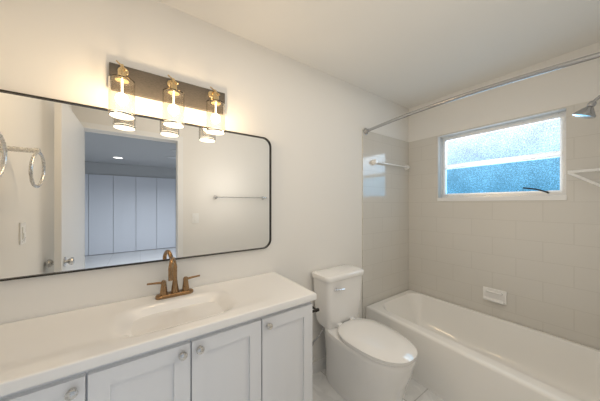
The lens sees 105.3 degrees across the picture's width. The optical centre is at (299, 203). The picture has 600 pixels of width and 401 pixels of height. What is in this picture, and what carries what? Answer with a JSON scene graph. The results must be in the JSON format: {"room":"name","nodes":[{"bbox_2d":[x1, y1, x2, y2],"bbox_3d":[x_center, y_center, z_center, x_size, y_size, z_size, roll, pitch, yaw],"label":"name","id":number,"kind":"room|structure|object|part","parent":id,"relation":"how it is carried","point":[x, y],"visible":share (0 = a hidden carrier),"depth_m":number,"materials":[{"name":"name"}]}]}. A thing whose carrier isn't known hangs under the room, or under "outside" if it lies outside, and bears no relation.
{"room":"bathroom","nodes":[
{"label":"bathroom","id":0,"kind":"room"},
{"bbox_2d":[0,0,408,362],"bbox_3d":[0.045,0.137,1.845,3.455,2.440,0.146,0,0,-35],"label":"wall","id":1,"kind":"structure","parent":0,"point":[309,123],"depth_m":1.22,"materials":[{"name":"white paint"}]},
{"bbox_3d":[-0.720,-0.071,1.236,1.257,0.757,0.024,0,0,-35],"label":"mirror","id":2,"kind":"part","parent":1,"relation":"part of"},
{"bbox_2d":[108,60,224,134],"bbox_3d":[-0.652,-0.536,1.200,0.548,0.278,0.162,0,0,-35],"label":"sconce","id":3,"kind":"object","parent":1,"relation":"attached to","point":[126,85],"visible":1,"depth_m":1.16,"materials":[{"name":"gold metal"}]},
{"bbox_3d":[-0.814,-0.481,1.048,0.098,0.165,0.098,0,0,-35],"label":"lamp shade","id":4,"kind":"part","parent":3,"relation":"part of","materials":[{"name":"clear glass"}]},
{"bbox_3d":[-0.832,-0.612,1.074,0.052,0.107,0.115,0,0,-35],"label":"arm","id":5,"kind":"part","parent":3,"relation":"part of"},
{"bbox_3d":[-0.643,-0.481,1.167,0.098,0.165,0.098,0,0,-35],"label":"lamp shade","id":6,"kind":"part","parent":3,"relation":"part of","materials":[{"name":"clear glass"}]},
{"bbox_3d":[-0.661,-0.612,1.193,0.052,0.107,0.115,0,0,-35],"label":"arm","id":7,"kind":"part","parent":3,"relation":"part of"},
{"bbox_3d":[-0.491,-0.612,1.312,0.052,0.107,0.115,0,0,-35],"label":"arm","id":8,"kind":"part","parent":3,"relation":"part of"},
{"bbox_3d":[-0.473,-0.481,1.286,0.098,0.165,0.098,0,0,-35],"label":"lamp shade","id":9,"kind":"part","parent":3,"relation":"part of","materials":[{"name":"clear glass"}]},
{"bbox_2d":[362,130,408,318],"bbox_3d":[0.914,0.330,2.388,0.791,2.055,0.008,0,0,-35],"label":"tile","id":10,"kind":"structure","parent":1,"relation":"attached to","point":[385,228],"depth_m":2.35,"materials":[{"name":"white tile"}]},
{"bbox_2d":[372,159,409,169],"bbox_3d":[0.963,-0.403,2.391,0.625,0.060,0.041,0,0,-35],"label":"towel rail","id":11,"kind":"object","parent":10,"relation":"attached to","point":[375,162],"visible":1,"depth_m":2.33,"materials":[{"name":"white ceramic"}]},
{"bbox_2d":[364,52,599,134],"bbox_3d":[1.033,-0.688,1.550,0.119,0.063,1.501,0,0,-35],"label":"curtain rod","id":12,"kind":"object","parent":10,"relation":"attached to","point":[545,70],"visible":1,"depth_m":1.31,"materials":[{"name":"silver metal"}]},
{"bbox_2d":[156,0,599,108],"bbox_3d":[0.507,-1.113,1.183,3.455,0.060,1.760,0,0,-35],"label":"ceiling","id":13,"kind":"structure","parent":0,"point":[408,54],"depth_m":1.47,"materials":[{"name":"white paint"}]},
{"bbox_2d":[312,368,444,400],"bbox_3d":[0.507,1.387,1.183,3.455,0.060,1.760,0,0,-35],"label":"floor","id":14,"kind":"structure","parent":0,"point":[323,389],"depth_m":1.64,"materials":[{"name":"tile"}]},
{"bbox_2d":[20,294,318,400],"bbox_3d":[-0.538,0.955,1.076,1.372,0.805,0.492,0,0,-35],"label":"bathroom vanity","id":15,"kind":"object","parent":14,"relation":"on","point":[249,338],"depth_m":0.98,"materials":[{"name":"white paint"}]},
{"bbox_3d":[-0.801,0.887,0.642,0.295,0.690,0.020,0,0,-35],"label":"door","id":16,"kind":"part","parent":15,"relation":"part of","materials":[{"name":"white paint"}]},
{"bbox_3d":[-0.688,0.572,0.690,0.031,0.031,0.031,0,0,-35],"label":"knob","id":17,"kind":"part","parent":15,"relation":"part of","materials":[{"name":"silver metal"}]},
{"bbox_3d":[-0.554,0.887,0.815,0.295,0.690,0.020,0,0,-35],"label":"door","id":18,"kind":"part","parent":15,"relation":"part of","materials":[{"name":"white paint"}]},
{"bbox_2d":[0,273,315,400],"bbox_3d":[-0.576,0.520,1.059,1.290,0.075,0.476,0,0,-35],"label":"countertop","id":19,"kind":"structure","parent":15,"relation":"on","point":[37,354],"depth_m":0.90,"materials":[{"name":"white stone"}]},
{"bbox_2d":[146,257,200,299],"bbox_3d":[-0.632,0.376,1.168,0.247,0.212,0.145,0,0,-35],"label":"faucet","id":20,"kind":"object","parent":19,"relation":"on","point":[186,293],"depth_m":1.19,"materials":[{"name":"brown metal"}]},
{"bbox_3d":[-0.441,0.572,0.863,0.031,0.031,0.031,0,0,-35],"label":"knob","id":21,"kind":"part","parent":15,"relation":"part of","materials":[{"name":"silver metal"}]},
{"bbox_3d":[-0.391,0.572,0.897,0.031,0.031,0.031,0,0,-35],"label":"knob","id":22,"kind":"part","parent":15,"relation":"part of","materials":[{"name":"silver metal"}]},
{"bbox_3d":[-0.307,0.887,0.987,0.295,0.690,0.020,0,0,-35],"label":"door","id":23,"kind":"part","parent":15,"relation":"part of","materials":[{"name":"white paint"}]},
{"bbox_3d":[-0.144,0.572,1.070,0.031,0.031,0.031,0,0,-35],"label":"knob","id":24,"kind":"part","parent":15,"relation":"part of","materials":[{"name":"silver metal"}]},
{"bbox_3d":[-0.060,0.887,1.159,0.295,0.690,0.020,0,0,-35],"label":"door","id":25,"kind":"part","parent":15,"relation":"part of","materials":[{"name":"white paint"}]},
{"bbox_2d":[312,356,325,374],"bbox_3d":[0.212,1.312,1.897,0.919,0.090,0.011,0,0,-35],"label":"baseboard","id":26,"kind":"structure","parent":14,"relation":"on","point":[318,365],"depth_m":1.84,"materials":[{"name":"white paint"}]},
{"bbox_2d":[312,265,416,400],"bbox_3d":[0.422,0.945,1.603,0.486,0.824,0.718,0,0,-35],"label":"toilet","id":27,"kind":"object","parent":14,"relation":"on","point":[369,360],"visible":0.88,"depth_m":1.56,"materials":[{"name":"white ceramic"}]},
{"bbox_3d":[0.305,0.754,1.835,0.388,0.359,0.195,0,0,-35],"label":"tank","id":28,"kind":"part","parent":27,"relation":"part of","materials":[{"name":"white ceramic"}]},
{"bbox_3d":[0.292,0.633,1.691,0.089,0.029,0.027,0,0,-35],"label":"lever","id":29,"kind":"part","parent":27,"relation":"part of","materials":[{"name":"silver metal"}]},
{"bbox_3d":[0.459,1.146,1.614,0.380,0.422,0.678,0,0,-35],"label":"bowl","id":30,"kind":"part","parent":27,"relation":"part of","materials":[{"name":"white ceramic"}]},
{"bbox_3d":[0.507,0.902,1.545,0.382,0.023,0.526,0,0,-35],"label":"lid","id":31,"kind":"part","parent":27,"relation":"part of","materials":[{"name":"white plastic"}]},
{"bbox_3d":[0.510,0.924,1.541,0.376,0.017,0.507,0,0,-35],"label":"seat","id":32,"kind":"part","parent":27,"relation":"part of","materials":[{"name":"white ceramic"}]},
{"bbox_2d":[366,289,599,400],"bbox_3d":[1.328,1.163,1.756,0.832,0.388,1.498,0,0,-35],"label":"bathtub","id":33,"kind":"object","parent":14,"relation":"on","point":[465,354],"visible":0.96,"depth_m":1.66,"materials":[{"name":"white ceramic"}]},
{"bbox_2d":[409,42,599,197],"bbox_3d":[1.802,0.137,2.013,0.220,2.440,1.640,0,0,-35],"label":"wall","id":34,"kind":"structure","parent":0,"point":[543,92],"depth_m":1.89,"materials":[{"name":"white paint"}]},
{"bbox_2d":[409,99,599,349],"bbox_3d":[1.674,0.330,1.997,0.008,2.055,1.518,0,0,-35],"label":"tile","id":35,"kind":"object","parent":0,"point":[538,262],"depth_m":1.83,"materials":[{"name":"white tile"}]},
{"bbox_2d":[483,286,506,304],"bbox_3d":[1.664,0.792,1.966,0.042,0.110,0.160,0,0,-35],"label":"soap dish","id":36,"kind":"object","parent":35,"relation":"attached to","point":[495,295],"visible":1,"depth_m":1.96,"materials":[{"name":"white ceramic"}]},
{"bbox_3d":[-0.826,0.137,0.180,0.120,2.440,1.640,0,0,-35],"label":"wall","id":37,"kind":"structure","parent":0,"visible":0},
{"bbox_2d":[0,132,6,176],"bbox_3d":[-1.070,-0.175,0.739,0.120,0.203,0.179,0,0,-35],"label":"towel ring","id":38,"kind":"object","parent":37,"relation":"attached to","point":[4,155],"visible":1,"depth_m":0.82,"materials":[{"name":"silver metal"}]},
{"bbox_3d":[1.257,0.137,0.706,2.169,2.440,0.120,0,0,-35],"label":"wall","id":39,"kind":"structure","parent":0,"visible":0},
{"bbox_3d":[1.778,0.329,1.148,0.791,2.055,0.008,0,0,-35],"label":"tile","id":40,"kind":"structure","parent":39,"relation":"attached to","visible":0},
{"bbox_2d":[567,168,599,186],"bbox_3d":[1.945,-0.103,1.459,0.040,0.300,0.318,0,0,-35],"label":"bracket","id":41,"kind":"object","parent":40,"relation":"attached to","point":[571,172],"visible":1,"depth_m":1.52,"materials":[{"name":"white plastic"}]},
{"bbox_2d":[572,95,599,118],"bbox_3d":[1.704,-0.575,1.262,0.094,0.176,0.262,0,0,-35],"label":"shower head","id":42,"kind":"object","parent":40,"relation":"attached to","point":[588,111],"visible":1,"depth_m":1.30},
{"bbox_3d":[1.764,0.652,2.069,0.220,1.410,0.865,0,0,-35],"label":"wall","id":43,"kind":"structure","parent":0,"visible":0},
{"bbox_2d":[437,195,566,200],"bbox_3d":[1.708,-0.041,2.029,0.115,0.036,0.873,0,0,-35],"label":"window sill","id":44,"kind":"structure","parent":43,"relation":"on","point":[529,198],"depth_m":1.90,"materials":[{"name":"white stone"}]},
{"bbox_2d":[442,111,565,197],"bbox_3d":[1.749,-0.373,2.058,0.054,0.626,0.861,0,0,-35],"label":"window","id":45,"kind":"structure","parent":43,"relation":"in","point":[512,159],"depth_m":1.98,"materials":[{"name":"blue glass"}]},
{"bbox_2d":[523,187,548,193],"bbox_3d":[1.867,-0.105,1.814,0.041,0.058,0.143,0,0,-35],"label":"handle","id":46,"kind":"object","parent":45,"relation":"attached to","point":[547,192],"depth_m":1.80,"materials":[{"name":"grey metal"}]}
]}

